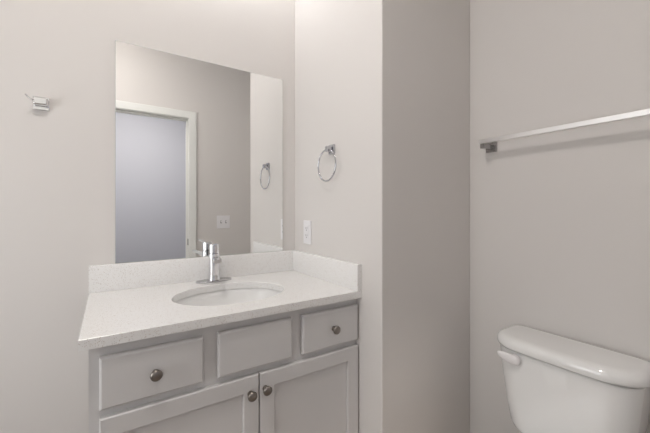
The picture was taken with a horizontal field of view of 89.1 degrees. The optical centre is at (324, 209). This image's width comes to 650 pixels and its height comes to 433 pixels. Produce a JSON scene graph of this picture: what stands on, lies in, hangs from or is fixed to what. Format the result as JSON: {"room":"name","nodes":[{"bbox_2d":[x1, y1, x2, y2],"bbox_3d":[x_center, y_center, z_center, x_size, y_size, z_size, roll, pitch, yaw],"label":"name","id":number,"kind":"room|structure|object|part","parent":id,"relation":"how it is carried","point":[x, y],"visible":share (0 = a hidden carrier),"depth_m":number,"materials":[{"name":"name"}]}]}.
{"room":"bathroom","nodes":[
{"label":"bathroom","id":0,"kind":"room"},
{"bbox_2d":[0,0,294,432],"bbox_3d":[-1.089,-0.176,1.236,2.150,2.740,0.100,0,0,-33],"label":"wall","id":1,"kind":"structure","parent":0,"point":[57,165],"depth_m":1.25,"materials":[{"name":"white paint"}]},
{"bbox_2d":[25,93,49,110],"bbox_3d":[-1.031,-0.385,1.184,0.063,0.047,0.050,0,0,-33],"label":"robe hook","id":2,"kind":"object","parent":1,"relation":"attached to","point":[39,103],"visible":1,"depth_m":1.19,"materials":[{"name":"silver metal"}]},
{"bbox_3d":[-1.035,-0.385,1.206,0.047,0.047,0.009,0,0,-33],"label":"mount plate","id":3,"kind":"part","parent":2,"relation":"part of","materials":[{"name":"silver metal"}]},
{"bbox_2d":[89,250,292,292],"bbox_3d":[-0.536,0.272,1.527,0.906,0.104,0.022,0,0,-33],"label":"backsplash","id":4,"kind":"structure","parent":1,"relation":"attached to","point":[118,276],"depth_m":1.44,"materials":[{"name":"stone"}]},
{"bbox_2d":[115,40,282,263],"bbox_3d":[-0.535,-0.231,1.537,0.747,0.900,0.006,0,0,-33],"label":"wall mirror","id":5,"kind":"object","parent":1,"relation":"attached to","point":[199,144],"visible":0.91,"depth_m":1.49,"materials":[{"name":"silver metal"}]},
{"bbox_2d":[295,0,469,432],"bbox_3d":[0.224,-0.176,1.693,0.545,2.740,0.780,0,0,-33],"label":"wall","id":6,"kind":"structure","parent":0,"point":[386,83],"depth_m":1.37,"materials":[{"name":"white paint"}]},
{"bbox_2d":[304,220,310,243],"bbox_3d":[-0.090,0.116,1.666,0.008,0.118,0.072,0,0,-33],"label":"power outlet","id":7,"kind":"object","parent":6,"relation":"attached to","point":[307,224],"visible":1,"depth_m":1.66,"materials":[{"name":"white plastic"}]},
{"bbox_2d":[305,225,307,238],"bbox_3d":[-0.092,0.116,1.665,0.002,0.068,0.034,0,0,-33],"label":"receptacle","id":8,"kind":"object","parent":7,"relation":"attached to","point":[306,226],"depth_m":1.66,"materials":[{"name":"grey plastic"}]},
{"bbox_2d":[318,144,336,181],"bbox_3d":[0.015,-0.205,1.480,0.036,0.167,0.148,0,0,-33],"label":"towel ring","id":9,"kind":"object","parent":6,"relation":"attached to","point":[330,149],"visible":1,"depth_m":1.46,"materials":[{"name":"silver metal"}]},
{"bbox_3d":[0.016,-0.267,1.470,0.026,0.025,0.021,0,0,-33],"label":"post","id":10,"kind":"part","parent":9,"relation":"part of","materials":[{"name":"silver metal"}]},
{"bbox_3d":[0.031,-0.268,1.480,0.010,0.042,0.042,0,0,-33],"label":"mount plate","id":11,"kind":"part","parent":9,"relation":"part of","materials":[{"name":"silver metal"}]},
{"bbox_2d":[470,0,649,432],"bbox_3d":[0.812,-0.176,1.386,0.100,2.740,1.940,0,0,-33],"label":"wall","id":12,"kind":"structure","parent":0,"point":[560,220],"depth_m":1.23,"materials":[{"name":"white paint"}]},
{"bbox_2d":[479,109,649,152],"bbox_3d":[0.860,-0.270,1.154,0.074,0.048,0.658,0,0,-33],"label":"towel bar","id":13,"kind":"object","parent":12,"relation":"attached to","point":[490,144],"visible":1,"depth_m":1.15,"materials":[{"name":"silver metal"}]},
{"bbox_3d":[0.688,-0.266,1.406,0.064,0.020,0.020,0,0,-33],"label":"bar post","id":14,"kind":"part","parent":13,"relation":"part of","materials":[{"name":"silver metal"}]},
{"bbox_3d":[0.719,-0.270,1.426,0.010,0.048,0.048,0,0,-33],"label":"mount plate","id":15,"kind":"part","parent":13,"relation":"part of","materials":[{"name":"silver metal"}]},
{"bbox_3d":[0.569,1.234,0.172,3.750,0.080,3.700,0,0,-33],"label":"floor","id":16,"kind":"structure","parent":0,"visible":0},
{"bbox_2d":[89,299,357,432],"bbox_3d":[-0.374,0.773,1.299,0.884,0.842,0.577,0,0,-33],"label":"vanity cabinet","id":17,"kind":"object","parent":16,"relation":"on","point":[296,371],"visible":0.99,"depth_m":1.06,"materials":[{"name":"white paint"}]},
{"bbox_3d":[-0.479,0.454,0.931,0.260,0.138,0.019,0,0,-33],"label":"drawer","id":18,"kind":"part","parent":17,"relation":"part of","materials":[{"name":"white paint"}]},
{"bbox_3d":[-0.466,0.456,0.911,0.032,0.032,0.030,0,0,-33],"label":"knob","id":19,"kind":"part","parent":17,"relation":"part of","materials":[{"name":"silver metal"}]},
{"bbox_3d":[-0.405,0.814,0.980,0.436,0.537,0.019,0,0,-33],"label":"door","id":20,"kind":"part","parent":17,"relation":"part of","materials":[{"name":"white paint"}]},
{"bbox_3d":[-0.408,0.814,0.984,0.330,0.430,0.007,0,0,-33],"label":"door panel","id":21,"kind":"part","parent":17,"relation":"part of","materials":[{"name":"white paint"}]},
{"bbox_2d":[78,250,361,351],"bbox_3d":[-0.387,0.286,1.300,0.906,0.132,0.565,0,0,-33],"label":"countertop","id":22,"kind":"structure","parent":17,"relation":"on","point":[131,301],"depth_m":1.29,"materials":[{"name":"stone"}]},
{"bbox_2d":[196,244,231,283],"bbox_3d":[-0.465,0.236,1.434,0.156,0.176,0.175,0,0,-33],"label":"faucet","id":23,"kind":"object","parent":22,"relation":"on","point":[214,258],"visible":1,"depth_m":1.47,"materials":[{"name":"silver metal"}]},
{"bbox_3d":[-0.482,0.173,1.457,0.045,0.051,0.108,0,0,-33],"label":"lever handle","id":24,"kind":"part","parent":23,"relation":"part of","materials":[{"name":"silver metal"}]},
{"bbox_3d":[-0.499,0.320,1.486,0.156,0.008,0.052,0,0,-33],"label":"plate","id":25,"kind":"part","parent":23,"relation":"part of","materials":[{"name":"silver metal"}]},
{"bbox_3d":[-0.462,0.217,1.408,0.033,0.020,0.136,0,0,-23],"label":"spout","id":26,"kind":"part","parent":23,"relation":"part of","materials":[{"name":"silver metal"}]},
{"bbox_2d":[175,288,280,305],"bbox_3d":[-0.366,0.429,1.289,0.462,0.153,0.376,0,0,-33],"label":"sink basin","id":27,"kind":"object","parent":22,"relation":"in","point":[241,295],"visible":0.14,"depth_m":1.44,"materials":[{"name":"white ceramic"}]},
{"bbox_3d":[-0.235,0.600,1.062,0.032,0.032,0.030,0,0,-33],"label":"knob","id":28,"kind":"part","parent":17,"relation":"part of","materials":[{"name":"silver metal"}]},
{"bbox_3d":[-0.192,0.597,1.091,0.032,0.032,0.030,0,0,-33],"label":"knob","id":29,"kind":"part","parent":17,"relation":"part of","materials":[{"name":"silver metal"}]},
{"bbox_3d":[-0.045,0.814,1.217,0.418,0.537,0.019,0,0,-33],"label":"door","id":30,"kind":"part","parent":17,"relation":"part of","materials":[{"name":"white paint"}]},
{"bbox_3d":[-0.048,0.814,1.221,0.311,0.430,0.007,0,0,-33],"label":"door panel","id":31,"kind":"part","parent":17,"relation":"part of","materials":[{"name":"white paint"}]},
{"bbox_3d":[0.022,0.453,1.261,0.255,0.141,0.019,0,0,-33],"label":"drawer","id":32,"kind":"part","parent":17,"relation":"part of","materials":[{"name":"white paint"}]},
{"bbox_3d":[0.042,0.454,1.244,0.032,0.032,0.030,0,0,-33],"label":"knob","id":33,"kind":"part","parent":17,"relation":"part of","materials":[{"name":"silver metal"}]},
{"bbox_2d":[497,325,649,432],"bbox_3d":[0.606,0.825,0.975,0.682,0.737,0.431,0,0,-33],"label":"toilet","id":34,"kind":"object","parent":16,"relation":"on","point":[554,383],"visible":1,"depth_m":1.03,"materials":[{"name":"white ceramic"}]},
{"bbox_3d":[0.652,0.524,1.171,0.032,0.035,0.080,0,0,-33],"label":"flush lever","id":35,"kind":"part","parent":34,"relation":"part of","materials":[{"name":"white plastic"}]},
{"bbox_3d":[0.805,0.476,1.106,0.204,0.038,0.431,0,0,-33],"label":"tank lid","id":36,"kind":"part","parent":34,"relation":"part of","materials":[{"name":"white ceramic"}]}
]}

